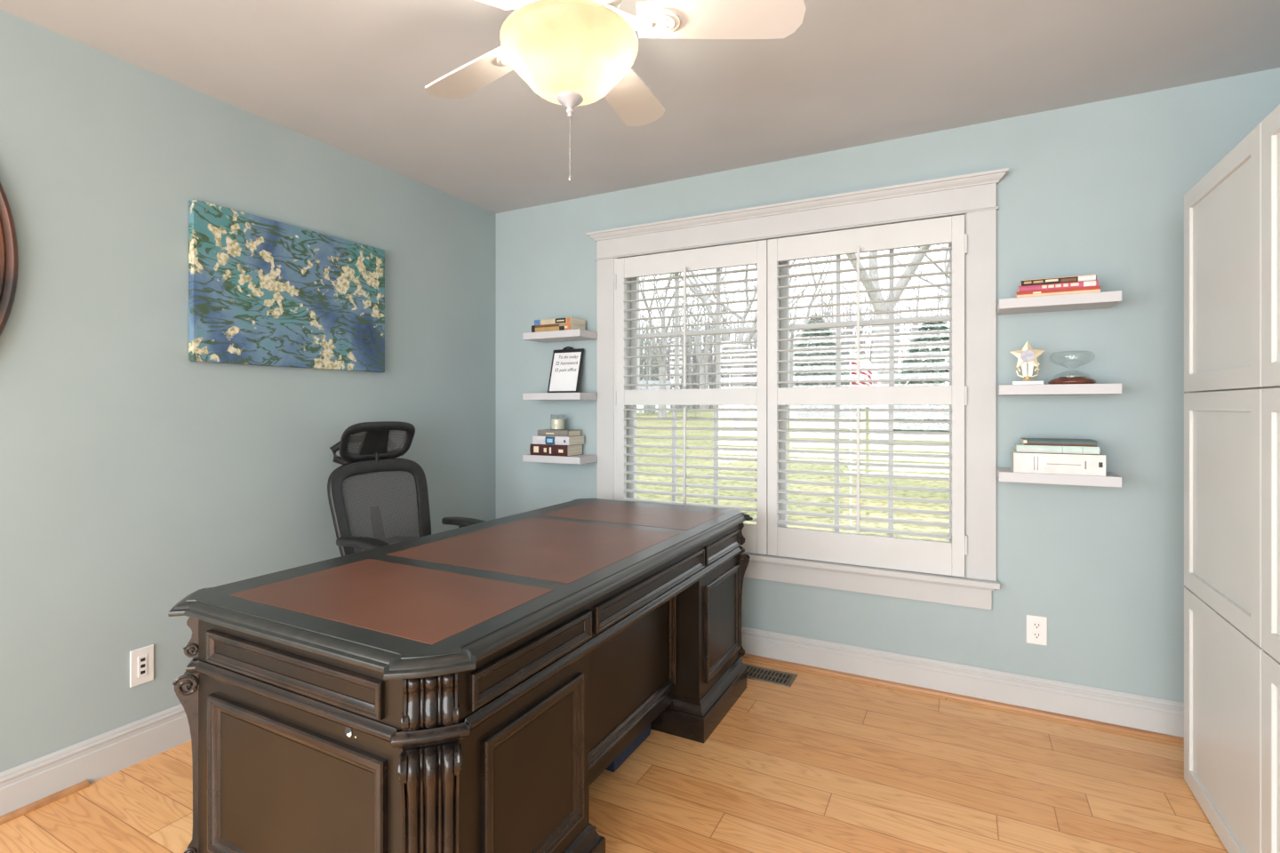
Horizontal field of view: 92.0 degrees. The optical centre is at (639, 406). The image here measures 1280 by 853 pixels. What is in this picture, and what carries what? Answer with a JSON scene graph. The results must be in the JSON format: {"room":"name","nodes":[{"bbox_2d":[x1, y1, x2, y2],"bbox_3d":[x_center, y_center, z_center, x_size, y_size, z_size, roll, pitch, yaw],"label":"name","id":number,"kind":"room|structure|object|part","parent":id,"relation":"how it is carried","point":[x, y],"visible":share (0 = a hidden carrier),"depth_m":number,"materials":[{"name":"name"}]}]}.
{"room":"office","nodes":[
{"label":"office","id":0,"kind":"room"},
{"bbox_2d":[0,9,495,772],"bbox_3d":[-2.390,0.025,1.125,0.140,2.440,6.477,0,0,28],"label":"wall","id":1,"kind":"structure","parent":0,"point":[138,477],"depth_m":2.21,"materials":[{"name":"paint"}]},
{"bbox_2d":[0,182,18,335],"bbox_3d":[-2.006,-0.440,1.666,0.030,0.840,0.488,0,0,28],"label":"wall mirror","id":2,"kind":"object","parent":1,"relation":"attached to","point":[9,255],"visible":1,"depth_m":1.85,"materials":[{"name":"brown metal"}]},
{"bbox_2d":[0,780,88,825],"bbox_3d":[-2.775,1.236,0.186,0.017,0.018,4.155,0,0,28],"label":"trim","id":3,"kind":"structure","parent":1,"relation":"attached to","point":[4,819],"depth_m":1.93,"materials":[{"name":"brown wood"}]},
{"bbox_2d":[0,704,191,816],"bbox_3d":[-2.321,1.174,1.089,0.016,0.142,6.177,0,0,28],"label":"baseboard","id":4,"kind":"structure","parent":1,"relation":"attached to","point":[92,760],"depth_m":2.05,"materials":[{"name":"white paint"}]},
{"bbox_2d":[129,644,153,687],"bbox_3d":[-1.754,0.915,2.178,0.009,0.128,0.072,0,0,28],"label":"jack plate","id":5,"kind":"object","parent":1,"relation":"attached to","point":[141,660],"visible":1,"depth_m":2.17,"materials":[{"name":"white plastic"}]},
{"bbox_2d":[188,199,384,372],"bbox_3d":[-1.475,-0.470,2.682,0.036,0.604,0.860,0,0,28],"label":"canvas","id":6,"kind":"object","parent":1,"relation":"attached to","point":[263,292],"visible":1,"depth_m":2.58,"materials":[{"name":"fabric"}]},
{"bbox_2d":[0,657,1227,852],"bbox_3d":[-0.627,1.305,0.203,4.139,0.120,6.477,0,0,28],"label":"floor","id":7,"kind":"structure","parent":0,"point":[822,763],"depth_m":2.00,"materials":[{"name":"brown wood"}]},
{"bbox_2d":[327,421,485,556],"bbox_3d":[-1.027,0.657,2.739,0.667,1.175,0.618,0,0,32],"label":"office chair","id":8,"kind":"object","parent":7,"relation":"on","point":[373,456],"visible":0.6,"depth_m":2.83,"materials":[{"name":"black plastic"}]},
{"bbox_3d":[-1.087,0.701,2.517,0.090,0.283,0.143,0,0,32],"label":"arm post","id":9,"kind":"part","parent":8,"relation":"part of","materials":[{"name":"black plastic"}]},
{"bbox_3d":[-1.101,0.554,2.475,0.300,0.048,0.090,0,0,32],"label":"armrest","id":10,"kind":"part","parent":8,"relation":"part of","materials":[{"name":"black plastic"}]},
{"bbox_3d":[-1.173,0.491,2.829,0.142,0.496,0.505,0,0,32],"label":"backrest frame","id":11,"kind":"part","parent":8,"relation":"part of","materials":[{"name":"black plastic"}]},
{"bbox_3d":[-1.174,0.492,2.830,0.113,0.448,0.472,0,0,32],"label":"backrest","id":12,"kind":"part","parent":8,"relation":"part of","materials":[{"name":"grey fabric"}]},
{"bbox_3d":[-0.824,0.554,2.925,0.300,0.048,0.090,0,0,32],"label":"armrest","id":13,"kind":"part","parent":8,"relation":"part of","materials":[{"name":"black plastic"}]},
{"bbox_2d":[168,498,752,852],"bbox_3d":[-0.338,0.859,2.175,0.971,0.773,1.977,0,0,28],"label":"executive desk","id":14,"kind":"object","parent":7,"relation":"on","point":[467,689],"visible":1,"depth_m":1.46,"materials":[{"name":"brown wood"}]},
{"bbox_3d":[-0.767,0.574,1.348,0.554,0.026,0.004,0,0,28],"label":"panel","id":15,"kind":"part","parent":14,"relation":"part of","materials":[{"name":"brown wood"}]},
{"bbox_3d":[-0.770,0.574,1.343,0.602,0.074,0.014,0,0,28],"label":"drawer","id":16,"kind":"part","parent":14,"relation":"part of","materials":[{"name":"brown wood"}]},
{"bbox_3d":[-0.762,0.875,1.338,0.602,0.371,0.017,0,0,28],"label":"panel moulding","id":17,"kind":"part","parent":14,"relation":"part of","materials":[{"name":"brown wood"}]},
{"bbox_3d":[-0.759,0.875,1.344,0.530,0.299,0.004,0,0,28],"label":"panel","id":18,"kind":"part","parent":14,"relation":"part of","materials":[{"name":"brown wood"}]},
{"bbox_3d":[-0.338,0.636,2.175,0.910,0.034,1.916,0,0,28],"label":"waist moulding","id":19,"kind":"part","parent":14,"relation":"part of","materials":[{"name":"brown wood"}]},
{"bbox_3d":[-0.235,0.574,1.435,0.014,0.074,0.445,0,0,28],"label":"drawer","id":20,"kind":"part","parent":14,"relation":"part of","materials":[{"name":"brown wood"}]},
{"bbox_3d":[-0.240,0.574,1.438,0.004,0.026,0.397,0,0,28],"label":"panel","id":21,"kind":"part","parent":14,"relation":"part of","materials":[{"name":"brown wood"}]},
{"bbox_3d":[-0.235,0.875,1.432,0.017,0.371,0.370,0,0,28],"label":"panel moulding","id":22,"kind":"part","parent":14,"relation":"part of","materials":[{"name":"brown wood"}]},
{"bbox_3d":[-0.241,0.875,1.435,0.004,0.299,0.298,0,0,28],"label":"panel","id":23,"kind":"part","parent":14,"relation":"part of","materials":[{"name":"brown wood"}]},
{"bbox_3d":[-0.058,0.886,2.035,0.022,0.482,0.782,0,0,28],"label":"modesty panel","id":24,"kind":"part","parent":14,"relation":"part of","materials":[{"name":"brown wood"}]},
{"bbox_3d":[-0.042,0.862,2.024,0.017,0.410,0.757,0,0,28],"label":"panel moulding","id":25,"kind":"part","parent":14,"relation":"part of","materials":[{"name":"brown wood"}]},
{"bbox_3d":[0.060,0.574,1.999,0.014,0.074,0.774,0,0,28],"label":"drawer","id":26,"kind":"part","parent":14,"relation":"part of","materials":[{"name":"brown wood"}]},
{"bbox_3d":[0.056,0.574,2.002,0.004,0.026,0.726,0,0,28],"label":"panel","id":27,"kind":"part","parent":14,"relation":"part of","materials":[{"name":"brown wood"}]},
{"bbox_3d":[0.343,0.574,2.538,0.014,0.074,0.389,0,0,28],"label":"drawer","id":28,"kind":"part","parent":14,"relation":"part of","materials":[{"name":"brown wood"}]},
{"bbox_3d":[0.343,0.875,2.536,0.017,0.371,0.388,0,0,28],"label":"panel moulding","id":29,"kind":"part","parent":14,"relation":"part of","materials":[{"name":"brown wood"}]},
{"bbox_3d":[0.337,0.875,2.539,0.004,0.299,0.316,0,0,28],"label":"panel","id":30,"kind":"part","parent":14,"relation":"part of","materials":[{"name":"brown wood"}]},
{"bbox_3d":[0.338,0.574,2.541,0.004,0.026,0.341,0,0,28],"label":"panel","id":31,"kind":"part","parent":14,"relation":"part of","materials":[{"name":"brown wood"}]},
{"bbox_2d":[605,724,650,772],"bbox_3d":[-0.158,1.114,2.284,0.314,0.262,0.284,0,0,28],"label":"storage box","id":32,"kind":"object","parent":7,"relation":"on","point":[626,754],"visible":0.05,"depth_m":2.18,"materials":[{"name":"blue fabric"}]},
{"bbox_2d":[743,664,797,687],"bbox_3d":[0.550,1.242,2.873,0.330,0.006,0.140,0,0,28],"label":"floor vent","id":33,"kind":"object","parent":7,"relation":"in","point":[767,676],"visible":0.67,"depth_m":2.84,"materials":[{"name":"brown metal"}]},
{"bbox_2d":[746,665,791,684],"bbox_3d":[0.550,1.242,2.873,0.296,0.004,0.106,0,0,28],"label":"grille","id":34,"kind":"object","parent":33,"relation":"attached to","point":[767,676],"depth_m":2.85,"materials":[{"name":"brown metal"}]},
{"bbox_2d":[1184,122,1273,852],"bbox_3d":[1.939,0.270,1.655,0.600,1.950,0.602,0,0,28],"label":"storage cabinet","id":35,"kind":"object","parent":7,"relation":"on","point":[1222,211],"visible":0.85,"depth_m":1.76,"materials":[{"name":"white paint"}]},
{"bbox_3d":[1.682,0.277,1.790,0.019,0.641,0.600,0,0,28],"label":"door","id":36,"kind":"part","parent":35,"relation":"part of","materials":[{"name":"white paint"}]},
{"bbox_3d":[1.682,-0.375,1.790,0.019,0.656,0.600,0,0,28],"label":"door","id":37,"kind":"part","parent":35,"relation":"part of","materials":[{"name":"white paint"}]},
{"bbox_3d":[1.682,0.921,1.790,0.019,0.640,0.600,0,0,28],"label":"door","id":38,"kind":"part","parent":35,"relation":"part of","materials":[{"name":"white paint"}]},
{"bbox_2d":[1261,104,1279,852],"bbox_3d":[1.658,0.270,1.118,0.600,1.950,0.602,0,0,28],"label":"storage cabinet","id":39,"kind":"object","parent":7,"relation":"on","point":[1270,125],"visible":1,"depth_m":1.48,"materials":[{"name":"white paint"}]},
{"bbox_3d":[1.401,-0.375,1.253,0.019,0.656,0.600,0,0,28],"label":"door","id":40,"kind":"part","parent":39,"relation":"part of","materials":[{"name":"white paint"}]},
{"bbox_3d":[1.401,0.277,1.253,0.019,0.641,0.600,0,0,28],"label":"door","id":41,"kind":"part","parent":39,"relation":"part of","materials":[{"name":"white paint"}]},
{"bbox_3d":[1.401,0.921,1.253,0.019,0.640,0.600,0,0,28],"label":"door","id":42,"kind":"part","parent":39,"relation":"part of","materials":[{"name":"white paint"}]},
{"bbox_2d":[0,0,1279,213],"bbox_3d":[-0.627,-1.255,0.203,4.139,0.120,6.477,0,0,28],"label":"ceiling","id":43,"kind":"structure","parent":0,"point":[351,76],"depth_m":2.19,"materials":[{"name":"paint"}]},
{"bbox_2d":[424,0,806,181],"bbox_3d":[-0.172,-0.871,1.537,1.076,0.648,1.062,0,0,28],"label":"ceiling fan","id":44,"kind":"object","parent":43,"relation":"hanging from","point":[571,53],"visible":1,"depth_m":1.46,"materials":[{"name":"white wood"}]},
{"bbox_3d":[-0.452,-0.933,1.732,0.397,0.032,0.135,0,0,39],"label":"blade","id":45,"kind":"part","parent":44,"relation":"part of","materials":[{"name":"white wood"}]},
{"bbox_3d":[-0.170,-0.819,1.502,0.332,0.134,0.332,0,0,28],"label":"lamp shade","id":46,"kind":"part","parent":44,"relation":"part of","materials":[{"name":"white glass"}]},
{"bbox_3d":[-0.170,-0.625,1.502,0.007,0.156,0.007,0,0,-40],"label":"pull chain","id":47,"kind":"part","parent":44,"relation":"part of","materials":[{"name":"metal"}]},
{"bbox_3d":[-0.039,-0.933,1.842,0.135,0.032,0.397,0,0,21],"label":"blade","id":48,"kind":"part","parent":44,"relation":"part of","materials":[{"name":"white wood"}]},
{"bbox_3d":[0.193,-0.933,1.483,0.397,0.032,0.135,0,0,3],"label":"blade","id":49,"kind":"part","parent":44,"relation":"part of","materials":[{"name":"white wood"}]},
{"bbox_2d":[496,67,1279,702],"bbox_3d":[0.841,0.025,3.005,3.839,2.440,0.150,0,0,28],"label":"wall","id":50,"kind":"structure","parent":0,"point":[1100,188],"depth_m":2.49,"materials":[{"name":"paint"}]},
{"bbox_2d":[522,328,597,343],"bbox_3d":[-0.449,-0.396,3.488,0.383,0.038,0.190,0,0,28],"label":"floating shelf","id":51,"kind":"object","parent":50,"relation":"attached to","point":[566,335],"visible":1,"depth_m":3.42,"materials":[{"name":"white wood"}]},
{"bbox_2d":[531,322,585,332],"bbox_3d":[-0.459,-0.435,3.486,0.262,0.040,0.155,0,0,28],"label":"book","id":52,"kind":"object","parent":51,"relation":"on","point":[569,325],"visible":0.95,"depth_m":3.42,"materials":[{"name":"paper"}]},
{"bbox_2d":[534,317,585,326],"bbox_3d":[-0.452,-0.470,3.481,0.250,0.030,0.145,0,0,28],"label":"book","id":53,"kind":"object","parent":52,"relation":"on","point":[566,320],"visible":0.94,"depth_m":3.42,"materials":[{"name":"paper"}]},
{"bbox_2d":[522,454,597,464],"bbox_3d":[-0.449,0.293,3.488,0.383,0.038,0.190,0,0,28],"label":"floating shelf","id":54,"kind":"object","parent":50,"relation":"attached to","point":[584,459],"visible":0.84,"depth_m":3.40,"materials":[{"name":"white wood"}]},
{"bbox_2d":[529,443,583,456],"bbox_3d":[-0.472,0.243,3.495,0.250,0.062,0.160,0,0,28],"label":"book","id":55,"kind":"object","parent":54,"relation":"on","point":[543,450],"visible":0.96,"depth_m":3.43,"materials":[{"name":"paper"}]},
{"bbox_2d":[532,435,583,445],"bbox_3d":[-0.461,0.189,3.491,0.248,0.045,0.155,0,0,28],"label":"book","id":56,"kind":"object","parent":55,"relation":"on","point":[536,440],"visible":0.94,"depth_m":3.42,"materials":[{"name":"paper"}]},
{"bbox_2d":[537,429,580,436],"bbox_3d":[-0.455,0.150,3.490,0.205,0.034,0.135,0,0,28],"label":"book","id":57,"kind":"object","parent":56,"relation":"on","point":[544,432],"visible":0.99,"depth_m":3.44,"materials":[{"name":"paper"}]},
{"bbox_2d":[550,414,564,430],"bbox_3d":[-0.466,0.089,3.497,0.082,0.086,0.082,0,0,28],"label":"jar candle","id":58,"kind":"object","parent":57,"relation":"on","point":[556,424],"visible":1,"depth_m":3.47,"materials":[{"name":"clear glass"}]},
{"bbox_2d":[522,392,597,399],"bbox_3d":[-0.449,-0.055,3.488,0.383,0.038,0.190,0,0,28],"label":"floating shelf","id":59,"kind":"object","parent":50,"relation":"attached to","point":[531,396],"visible":1,"depth_m":3.40,"materials":[{"name":"white wood"}]},
{"bbox_2d":[547,346,583,392],"bbox_3d":[-0.424,-0.209,3.522,0.208,0.270,0.070,0,0,28],"label":"clipboard","id":60,"kind":"object","parent":59,"relation":"on","point":[565,371],"visible":1,"depth_m":3.52,"materials":[{"name":"white paper"}]},
{"bbox_2d":[585,168,1008,610],"bbox_3d":[0.656,-0.059,3.088,2.026,1.817,0.254,0,0,28],"label":"window","id":61,"kind":"structure","parent":50,"relation":"in","point":[973,196],"depth_m":2.85,"materials":[{"name":"white paint"}]},
{"bbox_3d":[0.293,0.318,3.310,0.808,0.735,0.035,0,0,28],"label":"sash","id":62,"kind":"part","parent":61,"relation":"part of","materials":[{"name":"white paint"}]},
{"bbox_2d":[614,240,767,554],"bbox_3d":[0.242,-0.044,3.208,0.851,1.534,0.078,0,0,28],"label":"plantation shutter","id":63,"kind":"object","parent":61,"relation":"attached to","point":[748,253],"visible":0.89,"depth_m":3.17,"materials":[{"name":"white paint"}]},
{"bbox_3d":[0.231,-0.409,3.179,0.014,0.615,0.017,0,0,28],"label":"tilt rod","id":64,"kind":"part","parent":63,"relation":"part of","materials":[{"name":"white paint"}]},
{"bbox_3d":[0.231,0.288,3.179,0.014,0.566,0.017,0,0,28],"label":"tilt rod","id":65,"kind":"part","parent":63,"relation":"part of","materials":[{"name":"white paint"}]},
{"bbox_3d":[0.249,-0.756,3.212,0.742,0.110,0.025,0,0,28],"label":"rail","id":66,"kind":"part","parent":63,"relation":"part of","materials":[{"name":"white paint"}]},
{"bbox_3d":[0.249,-0.049,3.212,0.742,0.083,0.025,0,0,28],"label":"rail","id":67,"kind":"part","parent":63,"relation":"part of","materials":[{"name":"white paint"}]},
{"bbox_3d":[0.249,0.653,3.212,0.742,0.140,0.025,0,0,28],"label":"rail","id":68,"kind":"part","parent":63,"relation":"part of","materials":[{"name":"white paint"}]},
{"bbox_3d":[0.311,-0.400,3.344,0.808,0.780,0.035,0,0,28],"label":"sash","id":69,"kind":"part","parent":61,"relation":"part of","materials":[{"name":"white paint"}]},
{"bbox_3d":[0.628,-0.045,3.033,1.727,1.543,0.037,0,0,28],"label":"shutter frame","id":70,"kind":"part","parent":61,"relation":"part of","materials":[{"name":"white paint"}]},
{"bbox_3d":[0.612,-0.948,3.004,2.026,0.041,0.064,0,0,28],"label":"crown","id":71,"kind":"part","parent":61,"relation":"part of","materials":[{"name":"white paint"}]},
{"bbox_3d":[1.053,0.318,2.913,0.807,0.735,0.035,0,0,28],"label":"sash","id":72,"kind":"part","parent":61,"relation":"part of","materials":[{"name":"white paint"}]},
{"bbox_3d":[1.070,-0.400,2.946,0.807,0.780,0.035,0,0,28],"label":"sash","id":73,"kind":"part","parent":61,"relation":"part of","materials":[{"name":"white paint"}]},
{"bbox_2d":[767,215,967,577],"bbox_3d":[1.002,-0.044,2.810,0.859,1.534,0.078,0,0,28],"label":"plantation shutter","id":74,"kind":"object","parent":61,"relation":"attached to","point":[946,558],"visible":1,"depth_m":2.78,"materials":[{"name":"white paint"}]},
{"bbox_3d":[0.984,-0.409,2.785,0.014,0.615,0.017,0,0,28],"label":"tilt rod","id":75,"kind":"part","parent":74,"relation":"part of","materials":[{"name":"white paint"}]},
{"bbox_3d":[0.984,0.288,2.785,0.014,0.566,0.017,0,0,28],"label":"tilt rod","id":76,"kind":"part","parent":74,"relation":"part of","materials":[{"name":"white paint"}]},
{"bbox_3d":[1.001,-0.756,2.818,0.750,0.110,0.025,0,0,28],"label":"rail","id":77,"kind":"part","parent":74,"relation":"part of","materials":[{"name":"white paint"}]},
{"bbox_3d":[1.001,-0.049,2.818,0.750,0.083,0.025,0,0,28],"label":"rail","id":78,"kind":"part","parent":74,"relation":"part of","materials":[{"name":"white paint"}]},
{"bbox_3d":[1.001,0.653,2.818,0.750,0.140,0.025,0,0,28],"label":"rail","id":79,"kind":"part","parent":74,"relation":"part of","materials":[{"name":"white paint"}]},
{"bbox_2d":[740,653,1183,744],"bbox_3d":[0.801,1.236,2.913,3.823,0.018,0.017,0,0,28],"label":"trim","id":80,"kind":"structure","parent":50,"relation":"attached to","point":[994,704],"depth_m":2.58,"materials":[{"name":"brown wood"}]},
{"bbox_2d":[741,626,1183,737],"bbox_3d":[0.802,1.174,2.932,3.839,0.142,0.016,0,0,28],"label":"baseboard","id":81,"kind":"structure","parent":50,"relation":"attached to","point":[1150,714],"depth_m":2.60,"materials":[{"name":"white paint"}]},
{"bbox_2d":[1025,615,1047,646],"bbox_3d":[1.612,0.910,2.511,0.072,0.116,0.009,0,0,28],"label":"wall outlet","id":82,"kind":"object","parent":50,"relation":"attached to","point":[1036,626],"visible":1,"depth_m":2.51,"materials":[{"name":"white plastic"}]},
{"bbox_2d":[1032,622,1041,629],"bbox_3d":[1.611,0.890,2.510,0.033,0.027,0.004,0,0,28],"label":"receptacle","id":83,"kind":"object","parent":82,"relation":"attached to","point":[1035,625],"depth_m":2.51,"materials":[{"name":"white plastic"}]},
{"bbox_2d":[1032,632,1041,639],"bbox_3d":[1.611,0.930,2.510,0.033,0.027,0.004,0,0,28],"label":"receptacle","id":84,"kind":"object","parent":82,"relation":"attached to","point":[1035,635],"depth_m":2.51,"materials":[{"name":"white plastic"}]},
{"bbox_2d":[996,290,1121,315],"bbox_3d":[1.616,-0.400,2.407,0.386,0.038,0.190,0,0,28],"label":"floating shelf","id":85,"kind":"object","parent":50,"relation":"attached to","point":[1105,300],"visible":1,"depth_m":2.35,"materials":[{"name":"white wood"}]},
{"bbox_2d":[1014,286,1100,297],"bbox_3d":[1.607,-0.431,2.392,0.262,0.024,0.140,0,0,28],"label":"book","id":86,"kind":"object","parent":85,"relation":"on","point":[1093,289],"visible":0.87,"depth_m":2.33,"materials":[{"name":"paper"}]},
{"bbox_2d":[1016,280,1098,292],"bbox_3d":[1.608,-0.454,2.391,0.250,0.022,0.135,0,0,28],"label":"book","id":87,"kind":"object","parent":86,"relation":"on","point":[1086,284],"visible":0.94,"depth_m":2.33,"materials":[{"name":"paper"}]},
{"bbox_2d":[1018,274,1096,286],"bbox_3d":[1.609,-0.476,2.391,0.238,0.022,0.133,0,0,28],"label":"book","id":88,"kind":"object","parent":87,"relation":"on","point":[1090,277],"visible":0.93,"depth_m":2.33,"materials":[{"name":"paper"}]},
{"bbox_2d":[996,467,1121,487],"bbox_3d":[1.616,0.275,2.407,0.386,0.038,0.190,0,0,28],"label":"floating shelf","id":89,"kind":"object","parent":50,"relation":"attached to","point":[1003,475],"visible":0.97,"depth_m":2.32,"materials":[{"name":"white wood"}]},
{"bbox_2d":[1010,450,1105,476],"bbox_3d":[1.613,0.218,2.397,0.290,0.076,0.155,0,0,28],"label":"book","id":90,"kind":"object","parent":89,"relation":"on","point":[1037,463],"visible":0.98,"depth_m":2.33,"materials":[{"name":"paper"}]},
{"bbox_2d":[1014,443,1099,455],"bbox_3d":[1.609,0.165,2.398,0.262,0.030,0.145,0,0,28],"label":"book","id":91,"kind":"object","parent":90,"relation":"on","point":[1020,448],"visible":0.94,"depth_m":2.34,"materials":[{"name":"paper"}]},
{"bbox_2d":[1020,438,1096,447],"bbox_3d":[1.617,0.139,2.396,0.232,0.022,0.140,0,0,28],"label":"book","id":92,"kind":"object","parent":91,"relation":"on","point":[1051,442],"visible":1,"depth_m":2.34,"materials":[{"name":"paper"}]},
{"bbox_2d":[996,383,1121,395],"bbox_3d":[1.616,-0.064,2.407,0.386,0.038,0.190,0,0,28],"label":"floating shelf","id":93,"kind":"object","parent":50,"relation":"attached to","point":[1059,389],"visible":1,"depth_m":2.32,"materials":[{"name":"white wood"}]},
{"bbox_2d":[1010,341,1045,384],"bbox_3d":[1.522,-0.170,2.428,0.118,0.174,0.056,0,0,28],"label":"trophy","id":94,"kind":"object","parent":93,"relation":"on","point":[1028,355],"visible":0.97,"depth_m":2.42,"materials":[{"name":"gold metal"}]},
{"bbox_3d":[1.522,-0.140,2.428,0.084,0.082,0.036,0,0,28],"label":"stem","id":95,"kind":"part","parent":94,"relation":"part of","materials":[{"name":"gold metal"}]},
{"bbox_2d":[1048,351,1095,384],"bbox_3d":[1.658,-0.147,2.373,0.150,0.128,0.150,0,0,28],"label":"hourglass","id":96,"kind":"object","parent":93,"relation":"on","point":[1064,380],"visible":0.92,"depth_m":2.33,"materials":[{"name":"brown wood"}]},
{"label":"outside","id":97,"kind":"structure","parent":0,"visible":0},
{"bbox_2d":[636,405,949,542],"bbox_3d":[15.065,0.457,50.324,170.000,2.668,96.860,0,0,28],"label":"lawn","id":98,"kind":"structure","parent":97,"point":[708,414],"depth_m":14.98,"materials":[{"name":"green plant"}]},
{"bbox_2d":[636,328,671,415],"bbox_3d":[0.533,-2.586,49.335,4.187,7.277,4.183,0,0,28],"label":"evergreen tree","id":99,"kind":"object","parent":98,"relation":"on","point":[644,331],"visible":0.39,"depth_m":49.32,"materials":[{"name":"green plant"}]},
{"bbox_2d":[636,380,672,413],"bbox_3d":[1.045,-0.827,55.894,3.600,3.000,3.600,0,0,8],"label":"shed","id":100,"kind":"object","parent":98,"relation":"on","point":[640,381],"visible":0.08,"depth_m":54.64,"materials":[{"name":"white"}]},
{"bbox_3d":[0.844,-0.302,54.392,1.000,1.850,0.030,0,0,8],"label":"door","id":101,"kind":"part","parent":100,"relation":"part of","materials":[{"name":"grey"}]},
{"bbox_2d":[639,272,703,417],"bbox_3d":[1.406,-5.420,39.917,6.311,12.883,7.494,0,0,-3],"label":"bare tree","id":102,"kind":"object","parent":98,"relation":"on","point":[661,360],"visible":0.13,"depth_m":40.68,"materials":[{"name":"grey plant"}]},
{"bbox_2d":[671,405,701,417],"bbox_3d":[3.305,0.252,43.416,2.771,1.934,2.815,0,0,28],"label":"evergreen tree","id":103,"kind":"object","parent":98,"relation":"on","point":[677,405],"visible":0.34,"depth_m":43.38,"materials":[{"name":"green plant"}]},
{"bbox_2d":[644,264,756,412],"bbox_3d":[6.233,-6.270,54.116,9.722,13.906,8.554,0,0,33],"label":"bare tree","id":104,"kind":"object","parent":98,"relation":"on","point":[696,338],"visible":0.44,"depth_m":53.38,"materials":[{"name":"grey plant"}]},
{"bbox_2d":[679,258,815,428],"bbox_3d":[4.954,-5.126,31.435,8.886,12.654,6.792,0,0,28],"label":"bare tree","id":105,"kind":"object","parent":98,"relation":"on","point":[742,347],"visible":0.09,"depth_m":31.05,"materials":[{"name":"grey plant"}]},
{"bbox_2d":[733,256,833,423],"bbox_3d":[9.282,-5.818,37.599,7.972,13.664,8.001,0,0,15],"label":"bare tree","id":106,"kind":"object","parent":98,"relation":"on","point":[791,415],"visible":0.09,"depth_m":36.80,"materials":[{"name":"grey plant"}]},
{"bbox_2d":[639,269,949,408],"bbox_3d":[-6.828,-6.771,85.365,98.580,15.036,35.737,0,0,28],"label":"woods","id":107,"kind":"object","parent":98,"relation":"on","point":[849,331],"visible":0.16,"depth_m":61.90,"materials":[{"name":"grey plant"}]},
{"bbox_2d":[793,314,864,417],"bbox_3d":[12.850,-2.583,45.204,7.589,8.194,7.626,0,0,28],"label":"evergreen tree","id":108,"kind":"object","parent":98,"relation":"on","point":[824,332],"visible":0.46,"depth_m":44.39,"materials":[{"name":"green plant"}]},
{"bbox_2d":[848,344,880,533],"bbox_3d":[2.759,0.450,7.584,0.373,2.430,0.097,0,0,28],"label":"flag","id":109,"kind":"object","parent":98,"relation":"on","point":[863,364],"visible":0.59,"depth_m":7.60,"materials":[{"name":"white paint"}]},
{"bbox_2d":[846,245,931,441],"bbox_3d":[9.807,-6.530,21.402,15.051,15.770,8.398,0,0,23],"label":"bare tree","id":110,"kind":"object","parent":98,"relation":"on","point":[881,352],"visible":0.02,"depth_m":22.18,"materials":[{"name":"grey plant"}]},
{"bbox_2d":[881,243,949,311],"bbox_3d":[15.472,-5.880,32.416,8.856,13.794,11.505,0,0,-9],"label":"bare tree","id":111,"kind":"object","parent":98,"relation":"on","point":[946,267],"visible":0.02,"depth_m":34.79,"materials":[{"name":"grey plant"}]},
{"bbox_2d":[893,314,949,434],"bbox_3d":[13.270,-1.197,27.983,5.584,5.834,5.573,0,0,28],"label":"evergreen tree","id":112,"kind":"object","parent":98,"relation":"on","point":[940,325],"visible":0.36,"depth_m":27.75,"materials":[{"name":"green plant"}]}
]}

